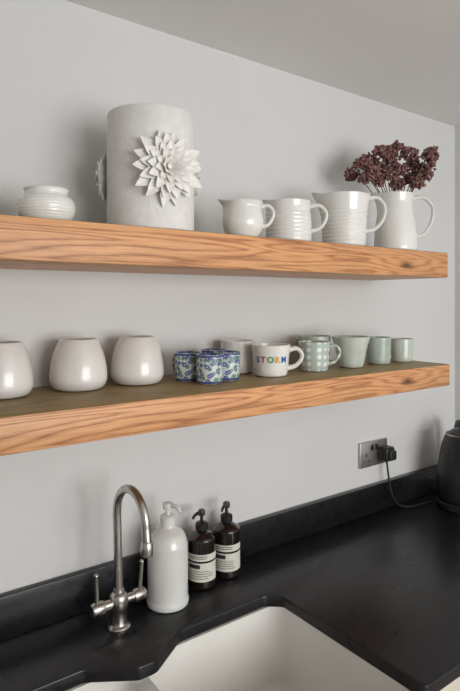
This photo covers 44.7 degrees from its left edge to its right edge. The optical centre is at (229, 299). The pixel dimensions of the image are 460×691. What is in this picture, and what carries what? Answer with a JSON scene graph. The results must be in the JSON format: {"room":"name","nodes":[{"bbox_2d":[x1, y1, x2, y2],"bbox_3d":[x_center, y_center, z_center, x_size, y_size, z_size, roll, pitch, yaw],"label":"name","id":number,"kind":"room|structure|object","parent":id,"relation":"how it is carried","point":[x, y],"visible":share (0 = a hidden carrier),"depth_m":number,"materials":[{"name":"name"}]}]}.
{"room":"kitchen","nodes":[
{"label":"kitchen","id":0,"kind":"room"},
{"bbox_2d":[0,0,454,593],"bbox_3d":[-0.640,0.468,1.206,4.000,2.355,0.100,0,0,-36],"label":"wall","id":1,"kind":"structure","parent":0,"point":[261,131],"depth_m":1.55,"materials":[{"name":"paint"}]},
{"bbox_2d":[0,214,447,279],"bbox_3d":[-0.408,-0.108,1.128,2.480,0.078,0.300,0,0,-36],"label":"wooden shelf","id":2,"kind":"object","parent":1,"relation":"attached to","point":[26,242],"visible":1,"depth_m":1.22,"materials":[{"name":"brown wood"}]},
{"bbox_2d":[16,185,75,219],"bbox_3d":[-0.364,-0.183,1.111,0.112,0.072,0.112,0,0,28],"label":"sugar bowl","id":3,"kind":"object","parent":2,"relation":"on","point":[42,201],"visible":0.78,"depth_m":1.07,"materials":[{"name":"white ceramic"}]},
{"bbox_2d":[94,103,201,230],"bbox_3d":[-0.169,-0.279,1.255,0.240,0.262,0.246,0,0,-36],"label":"vase","id":4,"kind":"object","parent":2,"relation":"on","point":[148,175],"visible":0.99,"depth_m":1.17,"materials":[{"name":"ceramic"}]},
{"bbox_2d":[218,198,274,235],"bbox_3d":[0.037,-0.197,1.369,0.117,0.098,0.101,0,0,-36],"label":"milk jug","id":5,"kind":"object","parent":2,"relation":"on","point":[242,216],"visible":0.83,"depth_m":1.33,"materials":[{"name":"white ceramic"}]},
{"bbox_2d":[262,198,327,240],"bbox_3d":[0.167,-0.207,1.486,0.148,0.118,0.126,0,0,-36],"label":"milk jug","id":6,"kind":"object","parent":2,"relation":"on","point":[292,219],"visible":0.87,"depth_m":1.43,"materials":[{"name":"white ceramic"}]},
{"bbox_2d":[312,191,386,245],"bbox_3d":[0.337,-0.228,1.612,0.180,0.160,0.148,0,0,-36],"label":"jug","id":7,"kind":"object","parent":2,"relation":"on","point":[346,223],"visible":0.82,"depth_m":1.55,"materials":[{"name":"white ceramic"}]},
{"bbox_2d":[371,191,434,249],"bbox_3d":[0.533,-0.241,1.753,0.167,0.188,0.142,0,0,-36],"label":"water jug","id":8,"kind":"object","parent":2,"relation":"on","point":[398,230],"visible":0.77,"depth_m":1.70,"materials":[{"name":"white ceramic"}]},
{"bbox_2d":[344,139,439,192],"bbox_3d":[0.501,-0.332,1.750,0.285,0.330,0.140,0,0,0],"label":"dried flowers","id":9,"kind":"object","parent":8,"relation":"in","point":[373,167],"visible":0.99,"depth_m":1.73,"materials":[{"name":"plant"}]},
{"bbox_2d":[0,357,449,455],"bbox_3d":[-0.404,0.234,1.131,2.490,0.067,0.300,0,0,-36],"label":"wooden shelf","id":10,"kind":"object","parent":1,"relation":"attached to","point":[47,417],"visible":0.77,"depth_m":1.20,"materials":[{"name":"brown wood"}]},
{"bbox_2d":[0,341,33,399],"bbox_3d":[-0.475,0.143,1.163,0.127,0.112,0.127,0,0,-36],"label":"storage jar","id":11,"kind":"object","parent":10,"relation":"on","point":[16,370],"visible":1,"depth_m":1.13,"materials":[{"name":"ceramic"}]},
{"bbox_2d":[49,338,106,391],"bbox_3d":[-0.341,0.143,1.262,0.127,0.112,0.127,0,0,-36],"label":"storage jar","id":12,"kind":"object","parent":10,"relation":"on","point":[77,364],"visible":1,"depth_m":1.21,"materials":[{"name":"ceramic"}]},
{"bbox_2d":[110,335,163,385],"bbox_3d":[-0.223,0.143,1.348,0.127,0.112,0.127,0,0,-36],"label":"storage jar","id":13,"kind":"object","parent":10,"relation":"on","point":[137,360],"visible":1,"depth_m":1.30,"materials":[{"name":"ceramic"}]},
{"bbox_2d":[172,351,200,381],"bbox_3d":[-0.106,0.164,1.391,0.068,0.071,0.069,0,0,-17],"label":"espresso cup","id":14,"kind":"object","parent":10,"relation":"on","point":[184,366],"visible":0.83,"depth_m":1.36,"materials":[{"name":"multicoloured ceramic"}]},
{"bbox_2d":[196,353,223,384],"bbox_3d":[-0.050,0.164,1.343,0.070,0.071,0.068,0,0,9],"label":"espresso cup","id":15,"kind":"object","parent":10,"relation":"on","point":[209,366],"visible":1,"depth_m":1.31,"materials":[{"name":"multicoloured ceramic"}]},
{"bbox_2d":[201,348,226,352],"bbox_3d":[-0.044,0.164,1.470,0.068,0.071,0.074,0,0,-36],"label":"espresso cup","id":16,"kind":"object","parent":10,"relation":"on","point":[206,350],"visible":0.07,"depth_m":1.46,"materials":[{"name":"blue ceramic"}]},
{"bbox_2d":[214,350,239,380],"bbox_3d":[-0.007,0.164,1.404,0.068,0.071,0.070,0,0,22],"label":"espresso cup","id":17,"kind":"object","parent":10,"relation":"on","point":[231,358],"visible":0.6,"depth_m":1.37,"materials":[{"name":"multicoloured ceramic"}]},
{"bbox_2d":[220,339,254,373],"bbox_3d":[0.019,0.155,1.557,0.102,0.089,0.112,0,0,-36],"label":"coffee mug","id":18,"kind":"object","parent":10,"relation":"on","point":[244,346],"visible":0.54,"depth_m":1.51,"materials":[{"name":"ceramic"}]},
{"bbox_2d":[252,343,303,376],"bbox_3d":[0.120,0.158,1.492,0.132,0.083,0.103,0,0,-36],"label":"mug","id":19,"kind":"object","parent":10,"relation":"on","point":[269,359],"visible":1,"depth_m":1.45,"materials":[{"name":"white ceramic"}]},
{"bbox_2d":[296,335,330,360],"bbox_3d":[0.253,0.154,1.700,0.104,0.092,0.096,0,0,4],"label":"coffee mug","id":20,"kind":"object","parent":10,"relation":"on","point":[301,337],"visible":0.16,"depth_m":1.67,"materials":[{"name":"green ceramic"}]},
{"bbox_2d":[298,340,340,371],"bbox_3d":[0.248,0.158,1.592,0.113,0.083,0.089,0,0,-36],"label":"coffee mug","id":21,"kind":"object","parent":10,"relation":"on","point":[316,352],"visible":0.98,"depth_m":1.55,"materials":[{"name":"green ceramic"}]},
{"bbox_2d":[332,335,369,367],"bbox_3d":[0.355,0.154,1.676,0.112,0.092,0.129,0,0,-36],"label":"coffee mug","id":22,"kind":"object","parent":10,"relation":"on","point":[353,348],"visible":0.96,"depth_m":1.63,"materials":[{"name":"green ceramic"}]},
{"bbox_2d":[366,336,390,364],"bbox_3d":[0.460,0.158,1.766,0.079,0.084,0.097,0,0,-36],"label":"coffee mug","id":23,"kind":"object","parent":10,"relation":"on","point":[378,352],"visible":0.93,"depth_m":1.73,"materials":[{"name":"green ceramic"}]},
{"bbox_2d":[391,338,412,361],"bbox_3d":[0.559,0.162,1.829,0.071,0.075,0.087,0,0,6],"label":"coffee mug","id":24,"kind":"object","parent":10,"relation":"on","point":[401,348],"visible":0.94,"depth_m":1.79,"materials":[{"name":"green ceramic"}]},
{"bbox_2d":[359,437,386,468],"bbox_3d":[0.507,0.541,1.980,0.148,0.088,0.012,0,0,-36],"label":"wall socket","id":25,"kind":"object","parent":1,"relation":"attached to","point":[368,451],"visible":0.77,"depth_m":1.97,"materials":[{"name":"metal"}]},
{"bbox_2d":[379,445,431,507],"bbox_3d":[0.631,0.631,2.023,0.221,0.225,0.055,0,0,-30],"label":"plug","id":26,"kind":"object","parent":25,"relation":"in","point":[387,453],"visible":1,"depth_m":1.98,"materials":[{"name":"black plastic"}]},
{"bbox_2d":[66,0,459,125],"bbox_3d":[0.369,-0.760,-0.163,4.000,0.100,3.500,0,0,-36],"label":"ceiling","id":27,"kind":"structure","parent":0,"point":[401,54],"depth_m":1.51,"materials":[{"name":"paint"}]},
{"bbox_2d":[455,125,459,420],"bbox_3d":[1.939,0.468,0.993,0.100,2.355,3.300,0,0,-36],"label":"wall","id":28,"kind":"structure","parent":0,"point":[457,128],"depth_m":2.28,"materials":[{"name":"paint"}]},
{"bbox_3d":[0.369,1.695,-0.163,4.000,0.100,3.500,0,0,-36],"label":"floor","id":29,"kind":"structure","parent":0,"visible":0},
{"bbox_2d":[440,677,459,690],"bbox_3d":[0.660,1.208,1.690,1.113,0.873,0.642,0,0,-36],"label":"base cabinet","id":30,"kind":"object","parent":29,"relation":"on","point":[455,685],"visible":0.02,"depth_m":1.19,"materials":[{"name":"wood"}]},
{"bbox_2d":[0,491,459,690],"bbox_3d":[-0.175,0.758,1.077,3.195,0.026,0.654,0,0,-36],"label":"countertop","id":31,"kind":"structure","parent":30,"relation":"on","point":[383,585],"depth_m":1.34,"materials":[{"name":"black stone"}]},
{"bbox_2d":[89,484,152,632],"bbox_3d":[-0.219,0.577,1.234,0.136,0.337,0.167,0,0,-38],"label":"tap","id":32,"kind":"object","parent":31,"relation":"on","point":[118,601],"visible":1,"depth_m":1.26,"materials":[{"name":"metal"}]},
{"bbox_2d":[146,501,188,612],"bbox_3d":[-0.153,0.621,1.378,0.104,0.248,0.104,0,0,-36],"label":"soap dispenser","id":33,"kind":"object","parent":31,"relation":"on","point":[167,569],"visible":0.94,"depth_m":1.34,"materials":[{"name":"white ceramic"}]},
{"bbox_2d":[187,508,215,589],"bbox_3d":[-0.075,0.647,1.470,0.075,0.196,0.075,0,0,-36],"label":"pump bottle","id":34,"kind":"object","parent":31,"relation":"on","point":[201,541],"visible":0.98,"depth_m":1.44,"materials":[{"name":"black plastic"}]},
{"bbox_2d":[0,464,437,641],"bbox_3d":[-0.364,0.697,1.333,3.195,0.096,0.021,0,0,-36],"label":"backsplash","id":35,"kind":"structure","parent":31,"relation":"on","point":[38,605],"depth_m":1.63,"materials":[{"name":"black stone"}]},
{"bbox_2d":[213,501,239,578],"bbox_3d":[-0.010,0.647,1.525,0.075,0.196,0.075,0,0,-36],"label":"pump bottle","id":36,"kind":"object","parent":31,"relation":"on","point":[226,531],"visible":0.87,"depth_m":1.50,"materials":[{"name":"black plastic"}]},
{"bbox_2d":[65,607,409,690],"bbox_3d":[-0.072,0.894,1.023,0.847,0.242,0.483,0,0,-36],"label":"sink","id":37,"kind":"object","parent":31,"relation":"in","point":[264,648],"visible":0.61,"depth_m":1.32,"materials":[{"name":"ceramic"}]},
{"bbox_2d":[436,420,459,513],"bbox_3d":[0.844,0.589,2.030,0.210,0.312,0.188,0,0,-36],"label":"kettle","id":38,"kind":"object","parent":31,"relation":"on","point":[448,468],"visible":1,"depth_m":1.98,"materials":[{"name":"black plastic"}]}
]}

